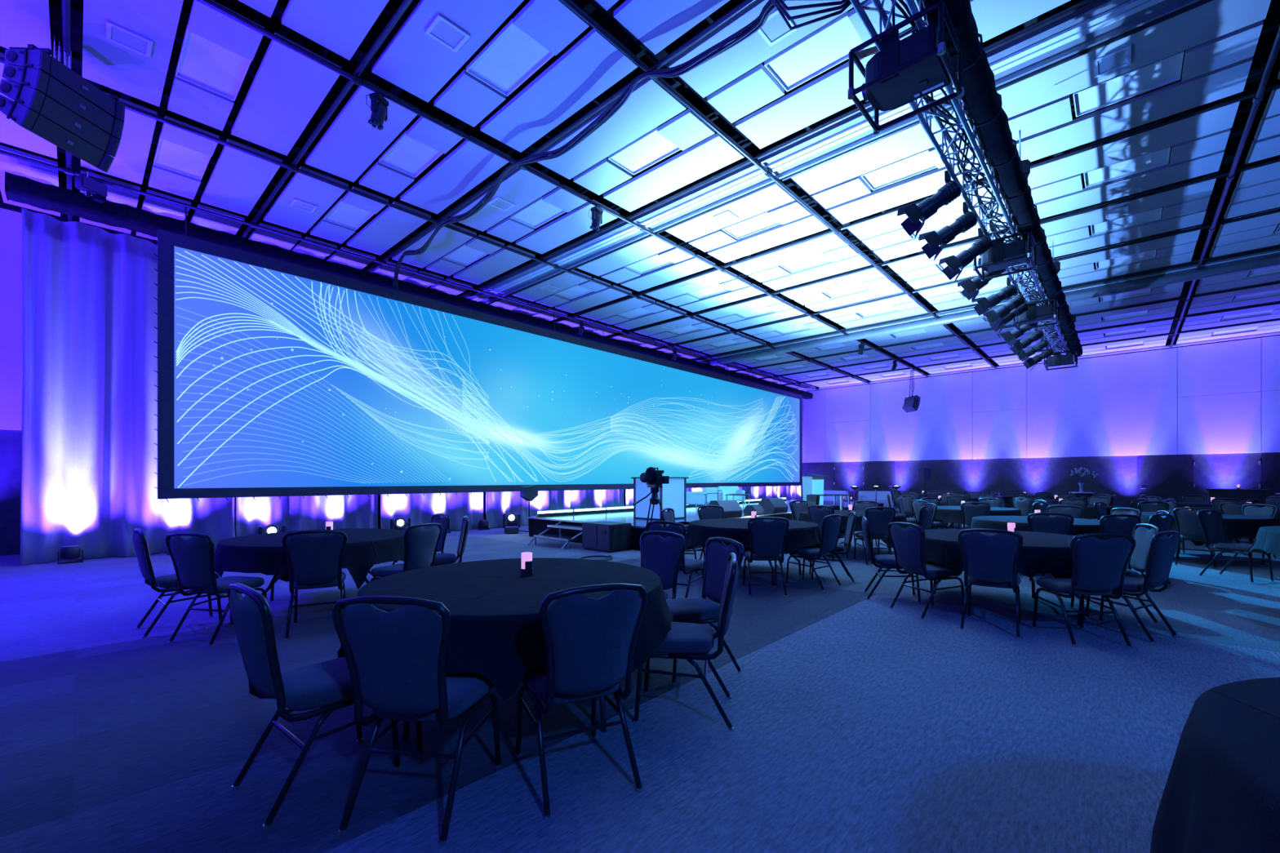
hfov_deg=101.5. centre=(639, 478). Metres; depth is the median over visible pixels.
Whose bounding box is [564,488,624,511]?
curtain
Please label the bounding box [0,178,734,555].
wall
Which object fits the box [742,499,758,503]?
batten
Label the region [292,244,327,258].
ceiling light
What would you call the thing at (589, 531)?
grille
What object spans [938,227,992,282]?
spotlight
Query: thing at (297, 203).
ceiling vent
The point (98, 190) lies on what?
chain hoist
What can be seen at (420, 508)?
curtain
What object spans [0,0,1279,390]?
ceiling
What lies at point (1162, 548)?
banquet chair
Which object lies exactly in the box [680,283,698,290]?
ceiling vent
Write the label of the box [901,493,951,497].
tablecloth
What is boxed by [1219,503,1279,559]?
banquet chair
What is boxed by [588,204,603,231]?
head
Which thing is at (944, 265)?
ceiling light
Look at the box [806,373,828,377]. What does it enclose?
ceiling light
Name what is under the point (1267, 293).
ceiling light
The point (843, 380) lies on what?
ceiling light
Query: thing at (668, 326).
ceiling vent
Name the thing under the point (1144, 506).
banquet chair
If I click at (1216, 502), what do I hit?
banquet chair
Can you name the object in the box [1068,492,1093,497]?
cocktail table
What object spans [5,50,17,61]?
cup
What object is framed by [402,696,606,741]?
round table
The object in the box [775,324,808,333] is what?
ceiling light
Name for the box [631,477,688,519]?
lectern
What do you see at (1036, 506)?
banquet chair
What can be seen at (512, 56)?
ceiling light
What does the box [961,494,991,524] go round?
banquet chair
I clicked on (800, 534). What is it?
tablecloth
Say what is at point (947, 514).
tablecloth
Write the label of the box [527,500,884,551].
stage
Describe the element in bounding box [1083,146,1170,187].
ceiling light
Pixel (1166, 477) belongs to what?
door
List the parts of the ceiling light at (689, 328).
frame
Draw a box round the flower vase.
[1070,466,1097,492]
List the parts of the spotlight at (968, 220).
barn door, barn door, barn door, barn door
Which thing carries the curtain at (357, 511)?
on the floor
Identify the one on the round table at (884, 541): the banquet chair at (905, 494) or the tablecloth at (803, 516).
the tablecloth at (803, 516)
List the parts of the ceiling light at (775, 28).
plate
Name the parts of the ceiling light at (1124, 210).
plate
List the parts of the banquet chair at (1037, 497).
frame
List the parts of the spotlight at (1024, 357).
barn door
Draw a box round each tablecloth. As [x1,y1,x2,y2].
[213,528,404,589]
[337,557,672,701]
[684,518,821,554]
[797,510,908,549]
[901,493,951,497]
[906,499,977,517]
[920,497,977,504]
[924,528,1102,577]
[933,506,1022,523]
[970,515,1100,539]
[1003,495,1054,507]
[1031,503,1121,519]
[1044,498,1058,503]
[1140,511,1278,546]
[1150,677,1279,852]
[1177,502,1264,510]
[1191,506,1279,525]
[1248,525,1279,558]
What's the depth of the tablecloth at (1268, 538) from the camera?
6.56 m
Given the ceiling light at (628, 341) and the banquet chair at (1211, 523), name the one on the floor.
the banquet chair at (1211, 523)
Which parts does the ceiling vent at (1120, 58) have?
plate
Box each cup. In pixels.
[0,81,11,92]
[0,96,5,107]
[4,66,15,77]
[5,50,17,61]
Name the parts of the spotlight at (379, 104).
yoke arm, yoke arm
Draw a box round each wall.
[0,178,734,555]
[788,324,1279,510]
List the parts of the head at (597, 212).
yoke arm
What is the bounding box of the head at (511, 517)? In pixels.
[502,512,519,533]
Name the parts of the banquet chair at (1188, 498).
backrest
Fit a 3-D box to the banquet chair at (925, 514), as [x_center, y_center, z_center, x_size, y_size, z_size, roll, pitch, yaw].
[4.652,0.926,8.987,0.496,0.949,0.599,0,0,-39]
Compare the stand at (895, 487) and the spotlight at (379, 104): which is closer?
the spotlight at (379, 104)
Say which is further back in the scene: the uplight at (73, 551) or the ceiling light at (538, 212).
the ceiling light at (538, 212)
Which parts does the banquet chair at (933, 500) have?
backrest, frame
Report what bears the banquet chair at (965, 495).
on the floor
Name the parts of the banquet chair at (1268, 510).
leg, backrest, frame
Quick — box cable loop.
[771,0,851,30]
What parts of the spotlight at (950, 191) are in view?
barn door, barn door, barn door, barn door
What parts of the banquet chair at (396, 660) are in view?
leg, backrest, frame, leg, seat, leg, leg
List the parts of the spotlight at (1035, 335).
barn door, barn door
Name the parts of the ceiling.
panel, panel, panel, panel, panel, panel, panel, panel, panel, panel, panel, panel, panel, panel, panel, panel, panel, panel, panel, panel, panel, panel, panel, panel, panel, panel, panel, panel, panel, panel, panel, panel, panel, panel, panel, panel, panel, panel, panel, panel, panel, panel, panel, panel, panel, panel, panel, panel, panel, panel, panel, panel, panel, panel, panel, panel, panel, panel, panel, panel, panel, panel, panel, panel, panel, panel, panel, panel, panel, panel, panel, panel, panel, panel, panel, panel, panel, panel, panel, panel, panel, panel, panel, panel, panel, panel, panel, panel, panel, panel, panel, panel, panel, panel, panel, panel, panel, panel, panel, panel, panel, panel, panel, panel, panel, panel, panel, panel, panel, panel, panel, panel, panel, panel, panel, panel, panel, panel, panel, panel, panel, panel, panel, panel, panel, panel, panel, panel, panel, panel, panel, panel, panel, panel, panel, panel, panel, panel, panel, panel, panel, panel, panel, panel, panel, panel, panel, panel, panel, panel, panel, panel, panel, panel, panel, panel, panel, panel, panel, panel, panel, panel, panel, panel, panel, panel, panel, panel, panel, panel, panel, panel, panel, panel, panel, panel, panel, panel, panel, panel, panel, panel, panel, panel, panel, panel, panel, panel, panel, panel, panel, panel, panel, panel, panel, panel, panel, panel, panel, panel, panel, panel, panel, panel, panel, panel, panel, panel, panel, panel, panel, panel, panel, panel, panel, panel, panel, panel, panel, panel, panel, panel, panel, panel, panel, panel, panel, panel, panel, panel, panel, panel, panel, panel, panel, panel, panel, panel, panel, panel, panel, panel, panel, panel, panel, panel, panel, panel, panel, panel, panel, panel, panel, panel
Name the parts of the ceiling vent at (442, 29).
plate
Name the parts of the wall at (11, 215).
wall panel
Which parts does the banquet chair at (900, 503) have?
backrest, seat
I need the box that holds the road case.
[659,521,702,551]
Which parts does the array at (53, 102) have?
rigging arm, rigging arm, rigging arm, rigging arm, hanging chain, hanging chain, fly frame, hanging chain, hanging chain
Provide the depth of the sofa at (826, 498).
25.71 m
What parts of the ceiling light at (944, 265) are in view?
frame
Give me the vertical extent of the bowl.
0.125 m
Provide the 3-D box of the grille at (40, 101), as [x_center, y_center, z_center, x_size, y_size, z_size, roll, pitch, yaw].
[-6.519,-4.095,6.050,0.097,0.200,0.829,0,0,3]
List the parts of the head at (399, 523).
yoke arm, yoke arm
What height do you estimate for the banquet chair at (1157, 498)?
0.949 m
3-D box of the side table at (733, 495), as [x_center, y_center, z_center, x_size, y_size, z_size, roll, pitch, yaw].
[2.879,0.688,15.325,0.550,0.470,0.950,0,0,23]
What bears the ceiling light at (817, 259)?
attached to the ceiling
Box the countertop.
[1204,488,1270,504]
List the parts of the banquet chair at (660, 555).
backrest, seat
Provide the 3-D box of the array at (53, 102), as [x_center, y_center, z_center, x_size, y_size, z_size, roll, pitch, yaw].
[-6.685,-4.437,6.068,0.618,1.307,0.879,0,0,3]
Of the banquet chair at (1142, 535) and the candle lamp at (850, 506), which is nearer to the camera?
the banquet chair at (1142, 535)
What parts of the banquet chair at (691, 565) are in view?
backrest, frame, leg, seat, leg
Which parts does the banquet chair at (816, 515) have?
backrest, frame, seat, leg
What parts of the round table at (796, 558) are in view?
leg, leg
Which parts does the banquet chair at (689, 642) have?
leg, leg, seat, frame, leg, leg, backrest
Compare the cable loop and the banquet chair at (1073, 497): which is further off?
the banquet chair at (1073, 497)
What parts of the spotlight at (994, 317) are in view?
barn door, barn door, barn door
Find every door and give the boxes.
[808,463,835,490]
[862,462,894,491]
[1137,455,1195,502]
[1258,453,1279,498]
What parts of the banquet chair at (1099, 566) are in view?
leg, leg, seat, leg, frame, backrest, leg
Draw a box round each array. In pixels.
[0,31,125,173]
[902,363,919,413]
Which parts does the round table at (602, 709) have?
leg, leg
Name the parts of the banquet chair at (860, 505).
backrest, frame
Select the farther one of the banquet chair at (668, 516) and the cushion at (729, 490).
the cushion at (729, 490)
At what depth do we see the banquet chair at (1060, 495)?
16.66 m
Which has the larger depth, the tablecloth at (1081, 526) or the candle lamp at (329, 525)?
the tablecloth at (1081, 526)
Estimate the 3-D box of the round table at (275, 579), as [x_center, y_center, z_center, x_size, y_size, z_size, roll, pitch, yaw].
[-3.535,1.024,5.822,1.800,0.754,1.800,0,0,-27]
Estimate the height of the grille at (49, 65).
0.203 m
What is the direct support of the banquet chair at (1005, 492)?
on the floor
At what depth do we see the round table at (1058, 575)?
6.11 m
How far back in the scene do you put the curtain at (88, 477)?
9.12 m
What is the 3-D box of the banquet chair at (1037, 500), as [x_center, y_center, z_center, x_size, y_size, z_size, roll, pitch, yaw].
[8.333,0.926,11.269,0.599,0.949,0.496,0,0,9]
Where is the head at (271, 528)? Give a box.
[257,524,284,533]
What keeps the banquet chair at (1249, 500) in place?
on the floor
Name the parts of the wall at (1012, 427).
wall panel, wall panel, wall panel, wall panel, wall panel, wall panel, cornice, wall panel, wall panel, wall panel, wall panel, wall panel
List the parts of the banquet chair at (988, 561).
leg, leg, backrest, frame, seat, leg, leg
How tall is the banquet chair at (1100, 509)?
0.949 m
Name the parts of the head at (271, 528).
yoke arm, yoke arm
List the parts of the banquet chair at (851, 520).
leg, seat, frame, leg, backrest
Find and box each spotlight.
[365,91,388,130]
[897,169,961,238]
[918,201,977,262]
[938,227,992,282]
[957,268,1006,302]
[971,276,1017,316]
[982,292,1025,328]
[986,302,1028,333]
[999,322,1037,347]
[1009,327,1043,356]
[1016,337,1048,364]
[1022,346,1053,370]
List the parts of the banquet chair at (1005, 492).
backrest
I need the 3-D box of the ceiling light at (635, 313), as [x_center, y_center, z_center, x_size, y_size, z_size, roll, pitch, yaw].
[-0.131,-5.053,15.886,1.010,0.055,0.590,0,0,43]
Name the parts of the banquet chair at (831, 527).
leg, leg, seat, leg, frame, leg, backrest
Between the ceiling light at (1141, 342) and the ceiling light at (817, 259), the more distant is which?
the ceiling light at (1141, 342)
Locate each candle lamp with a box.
[325,521,333,529]
[520,551,533,576]
[751,511,756,521]
[848,504,852,512]
[1006,522,1016,536]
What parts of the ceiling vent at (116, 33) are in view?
plate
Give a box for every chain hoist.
[75,171,106,203]
[1018,129,1030,177]
[1052,240,1060,273]
[1069,297,1075,323]
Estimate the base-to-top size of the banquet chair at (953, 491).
0.949 m
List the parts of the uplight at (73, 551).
foot plate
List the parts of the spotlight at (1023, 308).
barn door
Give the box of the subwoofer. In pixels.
[582,520,631,552]
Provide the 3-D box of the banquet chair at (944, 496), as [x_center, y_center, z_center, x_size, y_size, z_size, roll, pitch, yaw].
[9.296,0.926,15.809,0.496,0.949,0.599,0,0,42]
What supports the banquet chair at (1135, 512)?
on the floor
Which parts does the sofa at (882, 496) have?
armrest, backrest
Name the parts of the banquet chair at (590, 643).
leg, leg, seat, frame, leg, backrest, leg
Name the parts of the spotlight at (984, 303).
barn door, barn door, barn door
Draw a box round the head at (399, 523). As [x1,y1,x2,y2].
[390,516,410,530]
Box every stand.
[519,485,537,532]
[849,485,858,502]
[871,485,880,501]
[892,485,900,509]
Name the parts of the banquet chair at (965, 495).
backrest, frame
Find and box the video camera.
[632,466,669,537]
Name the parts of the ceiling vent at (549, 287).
plate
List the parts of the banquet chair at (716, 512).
backrest, frame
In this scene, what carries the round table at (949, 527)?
on the floor
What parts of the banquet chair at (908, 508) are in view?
backrest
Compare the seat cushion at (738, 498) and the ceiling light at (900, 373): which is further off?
the ceiling light at (900, 373)
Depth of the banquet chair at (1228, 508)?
10.17 m
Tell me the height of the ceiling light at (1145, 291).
0.055 m
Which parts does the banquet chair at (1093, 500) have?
backrest, frame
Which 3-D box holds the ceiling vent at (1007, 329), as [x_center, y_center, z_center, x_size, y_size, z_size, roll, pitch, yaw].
[12.362,-4.990,17.515,0.330,0.020,0.370,0,0,43]
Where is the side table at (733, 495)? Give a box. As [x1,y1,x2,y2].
[724,493,751,511]
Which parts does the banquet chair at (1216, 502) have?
backrest, frame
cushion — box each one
[686,491,705,505]
[702,487,717,502]
[717,486,738,494]
[717,489,725,500]
[725,495,741,501]
[736,489,745,502]
[823,497,834,500]
[862,498,887,501]
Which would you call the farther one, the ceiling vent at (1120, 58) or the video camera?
the video camera
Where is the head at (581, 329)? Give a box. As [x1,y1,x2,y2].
[577,321,584,335]
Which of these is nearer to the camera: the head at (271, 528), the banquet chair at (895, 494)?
the head at (271, 528)
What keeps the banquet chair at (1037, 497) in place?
on the floor
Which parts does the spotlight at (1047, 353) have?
barn door, barn door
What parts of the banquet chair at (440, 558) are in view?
seat, backrest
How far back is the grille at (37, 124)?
5.97 m
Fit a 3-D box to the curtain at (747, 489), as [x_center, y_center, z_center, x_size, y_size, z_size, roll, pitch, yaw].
[4.228,-1.515,23.996,0.433,5.800,2.819,0,0,43]
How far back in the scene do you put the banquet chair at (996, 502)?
12.27 m
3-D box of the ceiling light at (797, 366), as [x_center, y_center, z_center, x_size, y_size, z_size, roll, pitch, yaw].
[6.939,-5.053,23.521,1.010,0.055,0.590,0,0,43]
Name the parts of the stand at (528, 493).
plate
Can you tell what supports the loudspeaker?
on the speaker stand
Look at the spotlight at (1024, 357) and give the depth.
13.31 m
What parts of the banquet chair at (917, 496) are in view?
backrest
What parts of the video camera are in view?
pan handle, mounting plate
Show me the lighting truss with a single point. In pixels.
(859, 7)
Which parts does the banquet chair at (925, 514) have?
backrest, frame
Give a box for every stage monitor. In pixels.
[706,500,742,518]
[743,504,764,515]
[758,497,788,513]
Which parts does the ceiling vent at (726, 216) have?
plate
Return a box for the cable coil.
[577,555,613,560]
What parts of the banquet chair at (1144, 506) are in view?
backrest, frame, leg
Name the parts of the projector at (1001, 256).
cage post, cage post, mount plate, cage post, cage post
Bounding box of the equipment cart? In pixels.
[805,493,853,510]
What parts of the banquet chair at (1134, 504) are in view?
backrest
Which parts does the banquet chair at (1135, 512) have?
backrest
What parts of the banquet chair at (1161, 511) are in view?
frame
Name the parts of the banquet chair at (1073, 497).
frame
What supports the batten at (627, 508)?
on the stage
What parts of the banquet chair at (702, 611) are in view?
leg, seat, frame, backrest, leg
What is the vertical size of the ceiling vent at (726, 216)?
0.020 m
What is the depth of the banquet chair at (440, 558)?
6.16 m
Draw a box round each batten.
[536,509,573,516]
[573,507,606,514]
[605,506,633,512]
[686,504,705,506]
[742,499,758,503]
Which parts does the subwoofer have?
plate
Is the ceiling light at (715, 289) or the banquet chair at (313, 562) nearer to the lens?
the banquet chair at (313, 562)
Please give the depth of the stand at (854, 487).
21.91 m
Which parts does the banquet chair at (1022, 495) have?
backrest, frame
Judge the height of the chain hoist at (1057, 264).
0.735 m
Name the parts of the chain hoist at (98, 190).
motor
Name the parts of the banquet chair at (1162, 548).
leg, leg, seat, leg, frame, leg, backrest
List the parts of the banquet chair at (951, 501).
frame, backrest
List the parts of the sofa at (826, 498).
armrest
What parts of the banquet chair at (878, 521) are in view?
leg, leg, seat, frame, backrest, leg, leg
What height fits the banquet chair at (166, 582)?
0.949 m
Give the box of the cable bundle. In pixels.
[393,0,786,287]
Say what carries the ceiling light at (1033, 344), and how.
attached to the ceiling
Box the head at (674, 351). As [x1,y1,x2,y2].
[671,348,677,359]
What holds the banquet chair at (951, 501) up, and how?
on the floor
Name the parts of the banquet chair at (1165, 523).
frame, backrest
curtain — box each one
[20,208,235,564]
[235,494,378,537]
[380,492,484,530]
[485,490,564,528]
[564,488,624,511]
[625,488,633,506]
[686,487,703,492]
[715,486,751,499]
[751,485,776,499]
[776,485,802,500]
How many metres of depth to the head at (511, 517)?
13.28 m
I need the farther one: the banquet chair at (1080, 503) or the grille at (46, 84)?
the banquet chair at (1080, 503)
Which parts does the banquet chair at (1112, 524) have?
frame, backrest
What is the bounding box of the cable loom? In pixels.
[890,0,1066,355]
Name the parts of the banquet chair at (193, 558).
leg, backrest, frame, leg, seat, leg, leg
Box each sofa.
[823,490,848,501]
[857,490,893,507]
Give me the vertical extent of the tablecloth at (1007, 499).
0.586 m
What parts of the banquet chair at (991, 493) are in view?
backrest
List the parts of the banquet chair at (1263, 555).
leg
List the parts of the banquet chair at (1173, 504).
backrest, frame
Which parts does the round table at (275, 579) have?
leg, leg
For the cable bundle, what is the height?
0.510 m
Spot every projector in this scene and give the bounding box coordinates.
[848,0,964,134]
[973,230,1036,281]
[1012,297,1059,331]
[1043,350,1078,370]
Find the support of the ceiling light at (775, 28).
in the ceiling
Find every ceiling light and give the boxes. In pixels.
[142,202,185,220]
[153,133,211,179]
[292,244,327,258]
[323,198,374,230]
[378,130,443,177]
[402,275,431,287]
[442,242,488,266]
[466,17,554,96]
[510,195,566,228]
[511,307,532,315]
[554,284,592,299]
[572,325,591,331]
[608,126,679,174]
[617,306,653,319]
[625,253,671,274]
[625,340,639,344]
[667,324,699,334]
[688,283,729,298]
[710,339,738,346]
[721,210,781,239]
[736,306,774,318]
[753,355,779,360]
[757,8,797,46]
[764,11,866,91]
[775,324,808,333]
[780,252,831,272]
[782,364,805,369]
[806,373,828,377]
[817,342,846,350]
[823,282,868,297]
[826,379,847,383]
[841,354,868,360]
[857,305,897,317]
[860,149,937,190]
[862,364,888,368]
[880,372,904,376]
[891,328,926,337]
[911,209,963,237]
[911,342,944,349]
[929,354,959,359]
[937,255,981,270]
[943,363,972,368]
[960,281,1007,293]
[998,328,1035,337]
[1008,342,1035,347]
[1072,49,1184,116]
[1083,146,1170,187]
[1090,207,1162,235]
[1095,248,1156,269]
[1100,288,1151,302]
[1102,310,1147,320]
[1105,327,1145,336]
[1106,341,1143,348]
[1212,326,1258,335]
[1221,309,1274,319]
[1233,288,1279,301]
[1248,265,1279,276]
[1274,222,1279,233]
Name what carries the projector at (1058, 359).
hanging from the lighting truss
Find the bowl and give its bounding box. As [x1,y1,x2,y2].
[849,486,858,489]
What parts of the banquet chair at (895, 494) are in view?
backrest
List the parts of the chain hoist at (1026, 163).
load chain, motor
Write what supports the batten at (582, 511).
on the stage
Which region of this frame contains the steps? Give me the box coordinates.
[528,521,582,549]
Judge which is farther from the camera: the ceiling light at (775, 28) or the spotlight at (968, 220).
the spotlight at (968, 220)
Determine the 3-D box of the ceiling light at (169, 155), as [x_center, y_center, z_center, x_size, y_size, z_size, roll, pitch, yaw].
[-7.211,-5.053,8.241,1.010,0.055,0.590,0,0,43]
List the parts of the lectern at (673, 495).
corner post, corner post, corner post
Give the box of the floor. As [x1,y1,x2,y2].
[0,506,1279,852]
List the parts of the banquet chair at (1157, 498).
frame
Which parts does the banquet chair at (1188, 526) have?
leg, seat, backrest, frame, leg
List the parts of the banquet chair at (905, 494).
frame, backrest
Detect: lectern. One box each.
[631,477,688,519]
[802,465,828,505]
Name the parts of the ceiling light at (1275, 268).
frame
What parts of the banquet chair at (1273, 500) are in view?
frame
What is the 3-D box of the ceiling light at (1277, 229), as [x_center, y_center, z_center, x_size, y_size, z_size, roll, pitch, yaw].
[13.163,-5.053,10.152,1.010,0.055,0.590,0,0,43]
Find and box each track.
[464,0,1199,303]
[689,244,1279,365]
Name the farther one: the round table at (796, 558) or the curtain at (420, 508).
the curtain at (420, 508)
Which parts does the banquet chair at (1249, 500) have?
backrest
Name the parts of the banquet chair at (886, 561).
backrest, leg, leg, frame, seat, leg, leg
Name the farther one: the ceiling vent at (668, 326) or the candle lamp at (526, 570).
the ceiling vent at (668, 326)
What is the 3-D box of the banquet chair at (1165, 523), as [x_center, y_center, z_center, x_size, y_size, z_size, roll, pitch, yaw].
[6.695,0.926,7.050,0.496,0.949,0.599,0,0,-20]
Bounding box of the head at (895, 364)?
[891,360,897,370]
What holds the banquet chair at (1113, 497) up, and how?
on the floor
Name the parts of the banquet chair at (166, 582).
backrest, leg, leg, frame, seat, leg, leg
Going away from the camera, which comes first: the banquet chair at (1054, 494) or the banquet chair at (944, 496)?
the banquet chair at (944, 496)
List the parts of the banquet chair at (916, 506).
backrest, seat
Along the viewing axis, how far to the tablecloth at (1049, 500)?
15.12 m
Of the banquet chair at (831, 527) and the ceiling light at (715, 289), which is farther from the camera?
the ceiling light at (715, 289)
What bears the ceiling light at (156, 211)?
attached to the ceiling
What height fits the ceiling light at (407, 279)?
0.055 m
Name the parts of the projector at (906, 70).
cage post, cage post, mount plate, cage post, cage post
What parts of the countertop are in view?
panel, panel, panel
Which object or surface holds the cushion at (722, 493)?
on the armchair at (722, 491)
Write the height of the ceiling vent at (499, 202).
0.020 m
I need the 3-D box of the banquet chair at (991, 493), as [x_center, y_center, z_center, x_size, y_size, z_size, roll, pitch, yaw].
[13.028,0.926,18.858,0.599,0.949,0.496,0,0,-19]
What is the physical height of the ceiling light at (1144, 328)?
0.055 m
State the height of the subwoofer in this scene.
0.530 m
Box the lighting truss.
[849,0,1070,355]
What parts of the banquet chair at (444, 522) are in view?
backrest, frame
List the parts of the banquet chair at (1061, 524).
backrest, frame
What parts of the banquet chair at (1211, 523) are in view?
leg, backrest, frame, leg, leg, seat, leg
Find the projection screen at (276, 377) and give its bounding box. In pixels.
[154,206,802,502]
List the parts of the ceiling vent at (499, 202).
plate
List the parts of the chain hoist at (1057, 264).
load chain, motor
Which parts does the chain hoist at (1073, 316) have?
load chain, motor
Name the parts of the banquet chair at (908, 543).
leg, backrest, frame, leg, leg, seat, leg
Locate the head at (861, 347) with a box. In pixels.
[857,342,865,355]
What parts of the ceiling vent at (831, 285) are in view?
plate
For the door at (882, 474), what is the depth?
26.70 m
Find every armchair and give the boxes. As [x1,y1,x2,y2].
[686,487,718,510]
[717,486,746,506]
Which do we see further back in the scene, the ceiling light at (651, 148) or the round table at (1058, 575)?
the ceiling light at (651, 148)
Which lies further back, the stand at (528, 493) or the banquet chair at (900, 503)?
the stand at (528, 493)
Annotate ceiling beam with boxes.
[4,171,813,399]
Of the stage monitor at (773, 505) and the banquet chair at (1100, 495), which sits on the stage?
the stage monitor at (773, 505)
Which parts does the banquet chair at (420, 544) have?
leg, seat, backrest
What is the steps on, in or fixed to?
on the floor
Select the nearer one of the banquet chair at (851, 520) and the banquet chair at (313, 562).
the banquet chair at (313, 562)
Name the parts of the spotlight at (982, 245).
barn door, barn door, barn door, barn door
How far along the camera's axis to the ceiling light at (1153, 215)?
10.29 m
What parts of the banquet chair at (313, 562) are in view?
leg, leg, frame, backrest, seat, leg, leg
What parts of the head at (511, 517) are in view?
yoke arm, yoke arm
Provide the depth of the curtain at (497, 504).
15.60 m
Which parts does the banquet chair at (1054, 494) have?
backrest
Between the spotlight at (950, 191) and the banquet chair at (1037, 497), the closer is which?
the spotlight at (950, 191)
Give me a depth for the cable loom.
6.10 m
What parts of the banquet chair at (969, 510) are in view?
seat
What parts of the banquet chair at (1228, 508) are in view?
backrest, frame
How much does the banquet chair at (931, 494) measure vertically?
0.949 m
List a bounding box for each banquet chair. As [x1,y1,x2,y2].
[132,528,222,638]
[164,532,266,646]
[226,582,401,830]
[281,529,346,639]
[332,595,501,846]
[369,522,442,582]
[391,513,450,564]
[430,515,469,566]
[515,582,647,820]
[633,552,738,731]
[640,530,685,599]
[645,520,706,599]
[660,507,705,574]
[666,537,744,684]
[697,505,724,559]
[742,516,789,596]
[785,514,843,591]
[789,500,808,520]
[807,505,848,562]
[808,511,856,582]
[849,500,878,548]
[853,506,895,565]
[861,515,920,604]
[887,493,908,517]
[887,521,966,619]
[888,505,933,554]
[890,489,897,510]
[891,489,901,509]
[897,495,915,518]
[897,497,918,524]
[901,493,915,517]
[908,488,920,493]
[908,492,919,517]
[911,499,948,528]
[920,497,953,528]
[924,502,937,529]
[927,491,942,497]
[940,493,959,526]
[942,496,967,528]
[944,489,955,493]
[953,493,969,524]
[957,528,1023,638]
[960,502,991,528]
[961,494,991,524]
[968,491,981,497]
[977,497,1002,506]
[989,491,1012,507]
[997,495,1004,507]
[1003,490,1017,503]
[1012,492,1027,497]
[1012,497,1031,515]
[1017,493,1035,500]
[1024,495,1044,503]
[1026,512,1074,582]
[1031,502,1048,515]
[1032,499,1047,505]
[1032,533,1135,648]
[1035,492,1052,498]
[1046,504,1083,518]
[1048,490,1060,496]
[1055,493,1075,499]
[1058,498,1088,518]
[1067,495,1089,502]
[1070,523,1160,623]
[1076,530,1180,644]
[1084,496,1111,518]
[1093,502,1107,519]
[1097,493,1111,499]
[1099,514,1141,568]
[1110,494,1116,505]
[1110,507,1142,519]
[1130,499,1149,509]
[1137,501,1184,553]
[1140,513,1173,585]
[1145,496,1163,504]
[1155,510,1170,579]
[1161,499,1208,545]
[1173,506,1216,568]
[1182,494,1207,502]
[1196,509,1274,582]
[1211,497,1250,542]
[1219,502,1257,542]
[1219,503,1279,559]
[1234,497,1258,504]
[1260,551,1271,566]
[1266,496,1279,508]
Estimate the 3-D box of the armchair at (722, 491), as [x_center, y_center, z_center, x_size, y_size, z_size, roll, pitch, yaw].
[2.893,0.583,16.704,0.766,0.680,0.712,0,0,-7]
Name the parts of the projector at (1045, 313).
mount plate, cage post, cage post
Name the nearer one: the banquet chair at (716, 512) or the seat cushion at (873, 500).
the banquet chair at (716, 512)
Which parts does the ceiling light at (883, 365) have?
frame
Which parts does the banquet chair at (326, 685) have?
backrest, leg, frame, leg, seat, leg, leg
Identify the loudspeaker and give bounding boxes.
[918,467,930,479]
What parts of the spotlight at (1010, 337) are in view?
barn door, barn door, barn door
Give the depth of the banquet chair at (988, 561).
4.72 m
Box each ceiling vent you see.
[105,20,152,57]
[288,198,317,213]
[424,13,470,53]
[487,195,515,211]
[540,284,559,291]
[661,324,675,329]
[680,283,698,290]
[713,209,738,223]
[771,324,786,328]
[821,281,839,289]
[840,354,851,357]
[1002,327,1014,332]
[1093,44,1131,78]
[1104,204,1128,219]
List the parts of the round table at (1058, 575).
leg, leg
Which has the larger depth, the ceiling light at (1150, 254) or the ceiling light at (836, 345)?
the ceiling light at (836, 345)
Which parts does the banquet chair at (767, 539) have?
leg, leg, seat, frame, backrest, leg, leg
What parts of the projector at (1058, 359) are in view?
mount plate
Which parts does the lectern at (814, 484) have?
panel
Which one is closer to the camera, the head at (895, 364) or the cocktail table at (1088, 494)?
the cocktail table at (1088, 494)
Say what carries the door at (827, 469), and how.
in the wall at (1012, 427)
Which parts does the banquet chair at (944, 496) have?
backrest, frame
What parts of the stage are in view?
deck panel, deck panel, deck panel, deck panel, deck panel, deck panel, deck panel, deck panel, deck panel, deck panel, deck panel, deck panel, deck panel, deck panel, deck panel, deck panel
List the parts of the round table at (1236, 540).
leg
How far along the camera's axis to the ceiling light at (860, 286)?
14.04 m
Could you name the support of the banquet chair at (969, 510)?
on the floor
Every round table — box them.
[261,570,375,600]
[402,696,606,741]
[702,554,801,586]
[829,529,891,557]
[933,564,1084,620]
[940,521,963,528]
[1179,538,1253,564]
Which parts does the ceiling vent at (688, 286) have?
plate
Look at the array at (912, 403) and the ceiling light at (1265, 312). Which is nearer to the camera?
the ceiling light at (1265, 312)
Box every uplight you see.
[57,545,83,564]
[478,519,489,530]
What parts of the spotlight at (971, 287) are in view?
barn door, barn door, barn door, barn door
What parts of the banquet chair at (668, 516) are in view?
frame, backrest, leg, leg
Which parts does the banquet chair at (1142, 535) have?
leg, leg, seat, backrest, frame, leg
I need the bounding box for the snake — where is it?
[921,0,1082,356]
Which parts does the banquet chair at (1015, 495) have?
backrest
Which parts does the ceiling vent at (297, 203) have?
plate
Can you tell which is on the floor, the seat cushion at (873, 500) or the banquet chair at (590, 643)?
the banquet chair at (590, 643)
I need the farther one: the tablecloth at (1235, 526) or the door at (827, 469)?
the door at (827, 469)
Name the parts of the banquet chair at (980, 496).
backrest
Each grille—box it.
[20,108,105,168]
[28,88,111,151]
[35,69,115,134]
[39,49,116,117]
[582,524,596,548]
[918,468,924,479]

